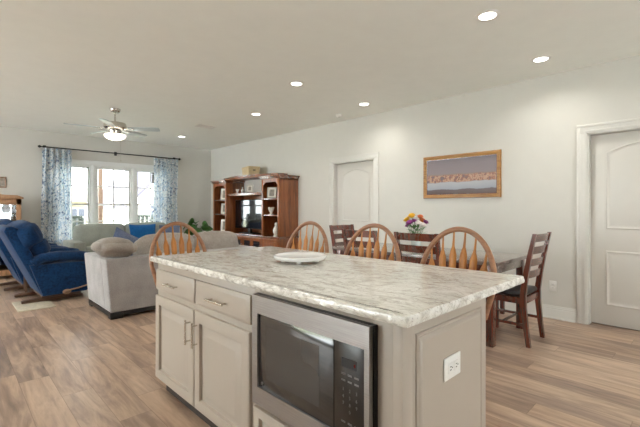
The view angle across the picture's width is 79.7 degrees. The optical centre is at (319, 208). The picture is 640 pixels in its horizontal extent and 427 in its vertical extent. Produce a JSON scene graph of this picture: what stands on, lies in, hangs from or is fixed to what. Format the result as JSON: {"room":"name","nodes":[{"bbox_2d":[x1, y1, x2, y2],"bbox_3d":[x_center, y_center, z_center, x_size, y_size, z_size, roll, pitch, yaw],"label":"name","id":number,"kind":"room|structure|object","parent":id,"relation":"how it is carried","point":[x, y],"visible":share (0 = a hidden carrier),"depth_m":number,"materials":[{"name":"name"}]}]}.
{"room":"open-plan kitchen","nodes":[
{"label":"open-plan kitchen","id":0,"kind":"room"},
{"bbox_2d":[0,126,210,233],"bbox_3d":[-6.597,-0.136,6.363,10.376,2.740,0.120,0,0,-44],"label":"wall","id":1,"kind":"structure","parent":0,"point":[20,153],"depth_m":8.02,"materials":[{"name":"paint"}]},
{"bbox_2d":[0,177,5,187],"bbox_3d":[-5.853,-0.476,6.985,0.220,0.200,0.019,0,0,-44],"label":"wall plaque","id":2,"kind":"object","parent":1,"relation":"attached to","point":[2,179],"visible":1,"depth_m":7.02,"materials":[{"name":"brown wood"}]},
{"bbox_2d":[0,178,4,185],"bbox_3d":[-5.855,-0.476,6.987,0.172,0.152,0.009,0,0,-44],"label":"print","id":3,"kind":"object","parent":2,"relation":"attached to","point":[2,180],"depth_m":7.02},
{"bbox_2d":[70,164,91,238],"bbox_3d":[-5.078,-0.111,7.834,0.705,1.590,0.100,0,0,-44],"label":"window","id":4,"kind":"structure","parent":1,"relation":"in","point":[89,167],"depth_m":8.03,"materials":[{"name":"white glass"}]},
{"bbox_2d":[38,145,180,159],"bbox_3d":[-4.401,-1.186,8.317,2.810,0.080,0.126,0,0,-44],"label":"curtain rod","id":5,"kind":"object","parent":1,"relation":"attached to","point":[39,146],"visible":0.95,"depth_m":8.14,"materials":[{"name":"black metal"}]},
{"bbox_2d":[41,147,71,245],"bbox_3d":[-5.154,0.017,7.515,0.506,2.376,0.084,0,0,-44],"label":"curtain","id":6,"kind":"object","parent":5,"relation":"hanging from","point":[56,163],"visible":0.74,"depth_m":7.51,"materials":[{"name":"fabric"}]},
{"bbox_2d":[153,158,177,223],"bbox_3d":[-3.607,0.017,9.014,0.594,2.376,0.084,0,0,-44],"label":"curtain","id":7,"kind":"object","parent":5,"relation":"hanging from","point":[165,170],"visible":0.71,"depth_m":9.02,"materials":[{"name":"blue fabric"}]},
{"bbox_2d":[71,159,153,223],"bbox_3d":[-4.488,-0.101,8.357,2.500,1.790,0.170,0,0,-44],"label":"trim","id":8,"kind":"structure","parent":1,"relation":"attached to","point":[74,161],"depth_m":8.35,"materials":[{"name":"white wood"}]},
{"bbox_2d":[95,165,131,222],"bbox_3d":[-4.512,-0.111,8.382,0.750,1.590,0.100,0,0,-44],"label":"window","id":9,"kind":"structure","parent":1,"relation":"in","point":[129,170],"depth_m":8.39,"materials":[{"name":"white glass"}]},
{"bbox_2d":[136,168,153,222],"bbox_3d":[-3.946,-0.111,8.930,0.705,1.590,0.100,0,0,-44],"label":"window","id":10,"kind":"structure","parent":1,"relation":"in","point":[150,171],"depth_m":8.80,"materials":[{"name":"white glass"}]},
{"bbox_2d":[0,0,639,149],"bbox_3d":[-1.778,-1.566,2.106,11.616,0.120,12.940,0,0,-44],"label":"ceiling","id":11,"kind":"structure","parent":0,"point":[174,67],"depth_m":3.78,"materials":[{"name":"paint"}]},
{"bbox_2d":[63,108,159,160],"bbox_3d":[-3.150,-1.106,5.809,1.222,0.800,1.231,0,0,-44],"label":"ceiling fan","id":12,"kind":"object","parent":11,"relation":"hanging from","point":[114,128],"visible":1,"depth_m":5.76,"materials":[{"name":"silver metal"}]},
{"bbox_2d":[196,124,216,128],"bbox_3d":[-2.101,-1.502,7.056,0.340,0.008,0.200,0,0,-44],"label":"ceiling vent","id":13,"kind":"object","parent":11,"relation":"in","point":[199,125],"visible":1,"depth_m":7.04,"materials":[{"name":"white plastic"}]},
{"bbox_2d":[289,81,303,85],"bbox_3d":[-0.284,-1.502,4.627,0.188,0.008,0.188,0,0,-44],"label":"recessed light","id":14,"kind":"object","parent":11,"relation":"in","point":[292,83],"visible":1,"depth_m":4.61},
{"bbox_2d":[358,102,369,105],"bbox_3d":[0.635,-1.502,5.536,0.188,0.008,0.188,0,0,-44],"label":"recessed light","id":15,"kind":"object","parent":11,"relation":"in","point":[361,103],"visible":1,"depth_m":5.54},
{"bbox_2d":[475,9,500,21],"bbox_3d":[1.308,-1.502,2.995,0.188,0.008,0.188,0,0,-44],"label":"recessed light","id":16,"kind":"object","parent":11,"relation":"in","point":[491,14],"visible":1,"depth_m":2.99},
{"bbox_2d":[530,55,551,62],"bbox_3d":[2.228,-1.502,3.867,0.188,0.008,0.188,0,0,-44],"label":"recessed light","id":17,"kind":"object","parent":11,"relation":"in","point":[539,59],"visible":1,"depth_m":3.86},
{"bbox_2d":[0,275,639,426],"bbox_3d":[-1.778,1.294,2.106,11.616,0.120,12.940,0,0,-44],"label":"floor","id":18,"kind":"structure","parent":0,"point":[67,364],"depth_m":2.85,"materials":[{"name":"brown wood"}]},
{"bbox_2d":[0,194,23,275],"bbox_3d":[-5.771,0.481,6.634,0.980,1.507,0.440,0,0,-44],"label":"hutch","id":19,"kind":"object","parent":18,"relation":"on","point":[14,201],"visible":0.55,"depth_m":6.78,"materials":[{"name":"brown wood"}]},
{"bbox_2d":[3,205,10,211],"bbox_3d":[-5.583,-0.011,6.843,0.110,0.172,0.110,0,0,-44],"label":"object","id":20,"kind":"object","parent":19,"relation":"on","point":[6,208],"visible":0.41,"depth_m":6.81,"materials":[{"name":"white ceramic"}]},
{"bbox_2d":[0,205,15,269],"bbox_3d":[-5.912,0.499,6.779,0.850,1.250,0.004,0,0,-44],"label":"mirror","id":21,"kind":"object","parent":19,"relation":"attached to","point":[11,216],"depth_m":6.98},
{"bbox_2d":[24,277,26,291],"bbox_3d":[-4.194,0.910,5.739,0.400,0.625,0.150,0,0,-44],"label":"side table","id":22,"kind":"object","parent":18,"relation":"on","point":[25,281],"visible":0.16,"depth_m":5.58,"materials":[{"name":"brown wood"}]},
{"bbox_2d":[0,218,65,290],"bbox_3d":[-4.640,0.689,6.090,0.943,1.067,1.027,0,0,44],"label":"recliner","id":23,"kind":"object","parent":18,"relation":"on","point":[5,255],"visible":0.11,"depth_m":5.70,"materials":[{"name":"blue fabric"}]},
{"bbox_2d":[0,218,12,224],"bbox_3d":[-4.841,0.361,5.910,0.900,0.411,0.371,0,0,44],"label":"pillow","id":24,"kind":"object","parent":23,"relation":"on","point":[3,221],"depth_m":5.65,"materials":[{"name":"fabric"}]},
{"bbox_2d":[12,300,55,311],"bbox_3d":[-3.656,1.229,4.896,0.380,0.010,0.620,0,0,-44],"label":"floor mat","id":25,"kind":"object","parent":18,"relation":"on","point":[19,307],"visible":0.76,"depth_m":4.83,"materials":[{"name":"beige fabric"}]},
{"bbox_2d":[0,220,87,303],"bbox_3d":[-3.775,0.689,5.312,0.943,1.067,1.027,0,0,44],"label":"recliner","id":26,"kind":"object","parent":18,"relation":"on","point":[53,273],"visible":0.94,"depth_m":5.00,"materials":[{"name":"blue fabric"}]},
{"bbox_2d":[8,220,42,248],"bbox_3d":[-3.976,0.361,5.133,0.900,0.411,0.371,0,0,44],"label":"pillow","id":27,"kind":"object","parent":26,"relation":"on","point":[22,234],"depth_m":4.83,"materials":[{"name":"blue fabric"}]},
{"bbox_2d":[30,238,50,256],"bbox_3d":[-3.884,0.525,5.229,0.802,0.301,0.282,0,0,44],"label":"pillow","id":28,"kind":"object","parent":26,"relation":"on","point":[40,247],"depth_m":4.95,"materials":[{"name":"blue fabric"}]},
{"bbox_2d":[63,222,165,251],"bbox_3d":[-3.918,0.767,7.912,2.180,0.936,0.921,0,0,-44],"label":"sofa","id":29,"kind":"object","parent":18,"relation":"on","point":[84,235],"visible":0.26,"depth_m":7.46,"materials":[{"name":"grey fabric"}]},
{"bbox_2d":[86,246,94,251],"bbox_3d":[-4.167,0.834,7.532,0.920,0.230,0.721,0,0,-44],"label":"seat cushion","id":30,"kind":"object","parent":29,"relation":"on","point":[88,248],"depth_m":7.05,"materials":[{"name":"grey fabric"}]},
{"bbox_2d":[73,223,124,245],"bbox_3d":[-4.390,0.550,7.652,0.920,0.502,0.286,0,0,-44],"label":"cushion","id":31,"kind":"object","parent":29,"relation":"on","point":[89,234],"depth_m":7.47,"materials":[{"name":"grey fabric"}]},
{"bbox_2d":[129,224,155,237],"bbox_3d":[-3.691,0.559,8.008,0.540,0.453,0.170,0,0,-44],"label":"throw pillow","id":32,"kind":"object","parent":29,"relation":"on","point":[138,231],"visible":0.5,"depth_m":7.94,"materials":[{"name":"blue fabric"}]},
{"bbox_2d":[124,222,165,233],"bbox_3d":[-3.758,0.550,8.264,0.880,0.502,0.286,0,0,-44],"label":"cushion","id":33,"kind":"object","parent":29,"relation":"on","point":[126,227],"depth_m":8.18,"materials":[{"name":"blue fabric"}]},
{"bbox_2d":[159,225,179,232],"bbox_3d":[-3.268,0.569,8.362,0.440,0.413,0.167,0,0,-33],"label":"throw pillow","id":34,"kind":"object","parent":29,"relation":"on","point":[176,228],"visible":0.26,"depth_m":8.35,"materials":[{"name":"blue fabric"}]},
{"bbox_2d":[84,231,253,319],"bbox_3d":[-1.970,0.775,5.171,2.125,0.919,0.971,0,0,-44],"label":"sofa","id":35,"kind":"object","parent":18,"relation":"on","point":[119,283],"visible":0.57,"depth_m":4.43,"materials":[{"name":"beige fabric"}]},
{"bbox_2d":[91,237,137,257],"bbox_3d":[-2.343,0.449,4.381,0.490,0.240,0.355,0,0,-44],"label":"cushion","id":36,"kind":"object","parent":35,"relation":"on","point":[110,247],"depth_m":4.28,"materials":[{"name":"beige fabric"}]},
{"bbox_2d":[113,227,138,255],"bbox_3d":[-2.440,0.534,4.834,0.189,0.612,0.624,0,0,36],"label":"throw pillow","id":37,"kind":"object","parent":35,"relation":"on","point":[119,233],"visible":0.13,"depth_m":4.81,"materials":[{"name":"blue fabric"}]},
{"bbox_2d":[133,233,194,254],"bbox_3d":[-1.979,0.580,4.964,0.841,0.530,0.304,0,0,-44],"label":"cushion","id":38,"kind":"object","parent":35,"relation":"on","point":[144,243],"depth_m":4.80,"materials":[{"name":"beige fabric"}]},
{"bbox_2d":[192,231,238,249],"bbox_3d":[-1.489,0.586,5.438,0.761,0.532,0.285,0,0,-44],"label":"cushion","id":39,"kind":"object","parent":35,"relation":"on","point":[211,239],"depth_m":5.35,"materials":[{"name":"beige fabric"}]},
{"bbox_2d":[149,222,206,284],"bbox_3d":[-1.074,0.675,3.115,0.504,1.124,0.459,0,0,-44],"label":"stool","id":40,"kind":"object","parent":18,"relation":"on","point":[155,240],"visible":0.33,"depth_m":3.22,"materials":[{"name":"brown wood"}]},
{"bbox_2d":[183,218,212,235],"bbox_3d":[-2.841,0.726,8.967,0.681,1.016,0.704,0,0,-17],"label":"potted plant","id":41,"kind":"object","parent":18,"relation":"on","point":[204,227],"visible":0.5,"depth_m":8.89,"materials":[{"name":"green plant"}]},
{"bbox_2d":[156,263,254,426],"bbox_3d":[-0.503,0.794,2.358,0.642,0.881,1.136,0,0,-44],"label":"base cabinet","id":42,"kind":"object","parent":18,"relation":"on","point":[204,323],"visible":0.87,"depth_m":2.07,"materials":[{"name":"paint"}]},
{"bbox_2d":[150,246,524,327],"bbox_3d":[-0.082,0.336,2.181,1.004,0.033,2.003,0,0,-44],"label":"countertop","id":43,"kind":"structure","parent":42,"relation":"on","point":[402,294],"depth_m":1.70,"materials":[{"name":"stone"}]},
{"bbox_2d":[274,252,326,263],"bbox_3d":[-0.119,0.299,2.293,0.316,0.041,0.316,0,0,-44],"label":"serving plate","id":44,"kind":"object","parent":43,"relation":"on","point":[298,257],"visible":1,"depth_m":2.28,"materials":[{"name":"white ceramic"}]},
{"bbox_2d":[210,173,299,248],"bbox_3d":[-1.466,0.269,8.137,0.512,1.930,2.560,0,0,-44],"label":"entertainment center","id":45,"kind":"object","parent":18,"relation":"on","point":[285,205],"visible":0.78,"depth_m":7.56,"materials":[{"name":"brown wood"}]},
{"bbox_2d":[220,219,224,230],"bbox_3d":[-2.158,0.393,8.745,0.200,0.278,0.104,0,0,12],"label":"photo frame","id":46,"kind":"object","parent":45,"relation":"on","point":[222,220],"visible":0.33,"depth_m":8.73,"materials":[{"name":"silver metal"}]},
{"bbox_2d":[220,189,224,199],"bbox_3d":[-2.158,-0.321,8.745,0.200,0.259,0.104,0,0,12],"label":"photo frame","id":47,"kind":"object","parent":45,"relation":"on","point":[222,197],"visible":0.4,"depth_m":8.72,"materials":[{"name":"silver metal"}]},
{"bbox_2d":[221,203,224,213],"bbox_3d":[-2.158,0.004,8.745,0.180,0.239,0.104,0,0,12],"label":"photo frame","id":48,"kind":"object","parent":45,"relation":"on","point":[222,204],"visible":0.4,"depth_m":8.72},
{"bbox_2d":[227,192,261,196],"bbox_3d":[-1.435,-0.293,8.154,0.444,0.055,1.328,0,0,-44],"label":"shelf","id":49,"kind":"object","parent":45,"relation":"attached to","point":[229,194],"depth_m":8.14,"materials":[{"name":"brown wood"}]},
{"bbox_2d":[236,199,261,233],"bbox_3d":[-1.495,0.174,8.199,0.240,0.720,1.070,0,0,-44],"label":"television","id":50,"kind":"object","parent":45,"relation":"on","point":[248,212],"visible":0.85,"depth_m":8.16,"materials":[{"name":"black plastic"}]},
{"bbox_2d":[246,185,253,192],"bbox_3d":[-1.462,-0.413,8.055,0.150,0.170,0.103,0,0,12],"label":"photo frame","id":51,"kind":"object","parent":45,"relation":"on","point":[249,189],"visible":0.96,"depth_m":8.02,"materials":[{"name":"silver metal"}]},
{"bbox_2d":[242,166,259,174],"bbox_3d":[-1.468,-0.783,8.128,0.256,0.175,0.436,0,0,-30],"label":"storage basket","id":52,"kind":"object","parent":45,"relation":"on","point":[248,170],"visible":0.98,"depth_m":7.96,"materials":[{"name":"beige wicker"}]},
{"bbox_2d":[268,207,273,214],"bbox_3d":[-0.940,0.049,7.414,0.125,0.153,0.128,0,0,-44],"label":"ornament","id":53,"kind":"object","parent":45,"relation":"on","point":[271,209],"visible":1,"depth_m":7.39,"materials":[{"name":"white ceramic"}]},
{"bbox_2d":[267,187,276,197],"bbox_3d":[-0.927,-0.301,7.460,0.190,0.219,0.104,0,0,12],"label":"photo frame","id":54,"kind":"object","parent":45,"relation":"on","point":[271,191],"visible":0.86,"depth_m":7.43,"materials":[{"name":"silver metal"}]},
{"bbox_2d":[269,189,274,195],"bbox_3d":[-0.933,-0.302,7.431,0.100,0.128,0.022,0,0,12],"label":"print","id":55,"kind":"object","parent":54,"relation":"attached to","point":[271,191],"depth_m":7.43},
{"bbox_2d":[273,222,276,236],"bbox_3d":[-0.831,0.399,7.269,0.126,0.270,0.126,0,0,-44],"label":"ornament","id":56,"kind":"object","parent":45,"relation":"on","point":[275,224],"visible":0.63,"depth_m":7.23,"materials":[{"name":"white ceramic"}]},
{"bbox_2d":[286,221,328,252],"bbox_3d":[-0.219,0.675,3.251,0.504,1.124,0.459,0,0,39],"label":"stool","id":57,"kind":"object","parent":18,"relation":"on","point":[325,241],"visible":0.2,"depth_m":3.38,"materials":[{"name":"brown wood"}]},
{"bbox_2d":[254,289,392,426],"bbox_3d":[0.162,0.794,1.671,0.642,0.881,0.776,0,0,-44],"label":"base cabinet","id":58,"kind":"object","parent":18,"relation":"on","point":[262,418],"visible":0.02,"depth_m":1.25,"materials":[{"name":"paint"}]},
{"bbox_2d":[252,292,377,426],"bbox_3d":[0.093,0.623,1.635,0.460,0.482,0.673,0,0,-44],"label":"microwave","id":59,"kind":"object","parent":58,"relation":"in","point":[312,366],"visible":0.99,"depth_m":1.44,"materials":[{"name":"silver metal"}]},
{"bbox_2d":[329,224,355,253],"bbox_3d":[0.466,0.729,5.068,0.462,1.010,0.537,0,0,-44],"label":"chair","id":60,"kind":"object","parent":18,"relation":"on","point":[333,228],"visible":0.07,"depth_m":5.15,"materials":[{"name":"brown wood"}]},
{"bbox_2d":[342,229,379,258],"bbox_3d":[0.579,0.729,4.180,0.537,1.010,0.462,0,0,-44],"label":"chair","id":61,"kind":"object","parent":18,"relation":"on","point":[345,233],"visible":0.06,"depth_m":4.01,"materials":[{"name":"brown wood"}]},
{"bbox_2d":[344,223,400,261],"bbox_3d":[0.278,0.675,2.731,0.504,1.124,0.459,0,0,39],"label":"stool","id":62,"kind":"object","parent":18,"relation":"on","point":[372,225],"visible":0.31,"depth_m":2.86,"materials":[{"name":"brown wood"}]},
{"bbox_2d":[394,232,440,265],"bbox_3d":[1.052,0.729,3.691,0.537,1.010,0.462,0,0,-44],"label":"chair","id":63,"kind":"object","parent":18,"relation":"on","point":[398,236],"visible":0.14,"depth_m":3.52,"materials":[{"name":"brown wood"}]},
{"bbox_2d":[332,243,526,347],"bbox_3d":[1.155,0.854,4.356,0.860,0.760,2.000,0,0,-44],"label":"dining table","id":64,"kind":"object","parent":18,"relation":"on","point":[504,262],"visible":0.46,"depth_m":3.77,"materials":[{"name":"brown wood"}]},
{"bbox_2d":[403,213,427,245],"bbox_3d":[1.097,0.263,4.415,0.290,0.422,0.248,0,0,-12],"label":"flower vase","id":65,"kind":"object","parent":64,"relation":"on","point":[421,221],"visible":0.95,"depth_m":4.37,"materials":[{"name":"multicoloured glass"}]},
{"bbox_2d":[393,298,484,426],"bbox_3d":[0.460,0.794,1.388,0.608,0.881,0.044,0,0,-44],"label":"island end panel","id":66,"kind":"object","parent":18,"relation":"on","point":[421,395],"visible":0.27,"depth_m":1.32,"materials":[{"name":"paint"}]},
{"bbox_2d":[444,351,459,381],"bbox_3d":[0.473,0.562,1.366,0.120,0.080,0.009,0,0,-44],"label":"power outlet","id":67,"kind":"object","parent":66,"relation":"attached to","point":[451,363],"visible":1,"depth_m":1.36,"materials":[{"name":"white plastic"}]},
{"bbox_2d":[448,362,452,373],"bbox_3d":[0.459,0.562,1.350,0.032,0.036,0.004,0,0,-44],"label":"socket","id":68,"kind":"object","parent":67,"relation":"attached to","point":[450,364],"depth_m":1.35,"materials":[{"name":"white plastic"}]},
{"bbox_2d":[454,359,457,370],"bbox_3d":[0.489,0.562,1.379,0.032,0.036,0.004,0,0,-44],"label":"socket","id":69,"kind":"object","parent":67,"relation":"attached to","point":[455,360],"depth_m":1.38,"materials":[{"name":"white plastic"}]},
{"bbox_2d":[420,227,496,319],"bbox_3d":[0.714,0.675,2.230,0.459,1.124,0.504,0,0,-44],"label":"stool","id":70,"kind":"object","parent":18,"relation":"on","point":[463,255],"visible":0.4,"depth_m":2.33,"materials":[{"name":"brown wood"}]},
{"bbox_2d":[485,298,485,426],"bbox_3d":[0.015,0.794,2.299,0.019,0.881,1.938,0,0,-44],"label":"panel","id":71,"kind":"object","parent":18,"relation":"on","point":[485,298],"visible":0.06,"depth_m":1.61,"materials":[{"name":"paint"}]},
{"bbox_2d":[500,273,505,313],"bbox_3d":[1.612,0.991,4.833,0.352,0.486,1.312,0,0,-44],"label":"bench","id":72,"kind":"object","parent":18,"relation":"on","point":[502,303],"visible":0.05,"depth_m":4.48,"materials":[{"name":"brown wood"}]},
{"bbox_2d":[496,232,551,347],"bbox_3d":[1.860,0.729,3.671,0.462,1.010,0.537,0,0,-44],"label":"chair","id":73,"kind":"object","parent":18,"relation":"on","point":[522,294],"visible":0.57,"depth_m":3.51,"materials":[{"name":"brown wood"}]},
{"bbox_2d":[497,284,536,296],"bbox_3d":[1.820,0.776,3.712,0.444,0.074,0.424,0,0,-44],"label":"seat cushion","id":74,"kind":"object","parent":73,"relation":"on","point":[516,291],"depth_m":3.53,"materials":[{"name":"black leather"}]},
{"bbox_2d":[211,55,639,309],"bbox_3d":[1.633,-0.136,5.409,0.120,2.740,12.940,0,0,-44],"label":"wall","id":75,"kind":"structure","parent":0,"point":[534,122],"depth_m":4.83,"materials":[{"name":"paint"}]},
{"bbox_2d":[333,158,373,241],"bbox_3d":[0.591,0.217,6.485,0.120,2.035,0.915,0,0,-44],"label":"door","id":76,"kind":"structure","parent":75,"relation":"in","point":[353,181],"depth_m":6.52,"materials":[{"name":"white wood"}]},
{"bbox_2d":[329,152,378,252],"bbox_3d":[0.540,0.173,6.436,0.020,2.123,1.091,0,0,-44],"label":"trim","id":77,"kind":"structure","parent":75,"relation":"attached to","point":[375,155],"depth_m":6.34,"materials":[{"name":"white wood"}]},
{"bbox_2d":[423,149,500,198],"bbox_3d":[1.846,-0.430,5.080,0.030,0.585,1.066,0,0,-44],"label":"framed picture","id":78,"kind":"object","parent":75,"relation":"attached to","point":[473,174],"visible":1,"depth_m":5.04,"materials":[{"name":"gold metal"}]},
{"bbox_2d":[499,301,576,322],"bbox_3d":[1.579,1.164,5.358,0.028,0.140,12.700,0,0,-44],"label":"baseboard","id":79,"kind":"structure","parent":75,"relation":"attached to","point":[548,311],"depth_m":4.30,"materials":[{"name":"white wood"}]},
{"bbox_2d":[549,280,556,291],"bbox_3d":[2.613,0.872,4.304,0.009,0.116,0.072,0,0,-44],"label":"power outlet","id":80,"kind":"object","parent":75,"relation":"attached to","point":[552,284],"visible":1,"depth_m":4.30,"materials":[{"name":"white plastic"}]},
{"bbox_2d":[577,118,639,324],"bbox_3d":[3.149,0.173,3.743,0.020,2.123,1.091,0,0,-44],"label":"trim","id":81,"kind":"structure","parent":75,"relation":"attached to","point":[582,130],"depth_m":4.09,"materials":[{"name":"white wood"}]},
{"bbox_2d":[587,127,639,330],"bbox_3d":[3.200,0.217,3.791,0.120,2.035,0.915,0,0,-44],"label":"door","id":82,"kind":"structure","parent":75,"relation":"in","point":[613,156],"depth_m":3.98,"materials":[{"name":"white wood"}]},
{"label":"outside","id":83,"kind":"structure","parent":0,"visible":0},
{"bbox_3d":[-30.665,2.154,38.849,90.000,1.600,80.000,0,0,-44],"label":"lawn","id":84,"kind":"structure","parent":83,"visible":0},
{"bbox_2d":[70,187,103,223],"bbox_3d":[-26.475,-0.024,42.572,14.000,4.516,8.700,0,0,-44],"label":"house","id":85,"kind":"structure","parent":84,"relation":"on","point":[79,195],"depth_m":39.22,"materials":[{"name":"beige"}]},
{"bbox_2d":[84,171,153,224],"bbox_3d":[-11.031,-0.774,25.512,6.250,5.016,8.600,0,0,-44],"label":"house","id":86,"kind":"structure","parent":84,"relation":"on","point":[120,194],"depth_m":22.41,"materials":[{"name":"white paint"}]},
{"bbox_3d":[-5.299,1.344,9.784,8.000,0.100,2.970,0,0,-44],"label":"porch slab","id":87,"kind":"object","parent":84,"relation":"on","visible":0},
{"bbox_2d":[72,216,83,237],"bbox_3d":[-5.685,0.734,8.774,0.650,1.120,0.555,0,0,-44],"label":"patio chair","id":88,"kind":"object","parent":87,"relation":"on","point":[74,218],"visible":0.11,"depth_m":9.05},
{"bbox_2d":[98,169,102,222],"bbox_3d":[-5.896,-0.206,10.299,0.140,3.000,0.140,0,0,-44],"label":"porch post","id":89,"kind":"object","parent":87,"relation":"on","point":[100,171],"visible":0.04,"depth_m":10.26,"materials":[{"name":"beige wood"}]},
{"bbox_2d":[138,215,152,221],"bbox_3d":[-4.630,0.734,10.213,0.650,1.120,0.555,0,0,-44],"label":"railing","id":90,"kind":"object","parent":87,"relation":"on","point":[147,217],"visible":0.16,"depth_m":10.44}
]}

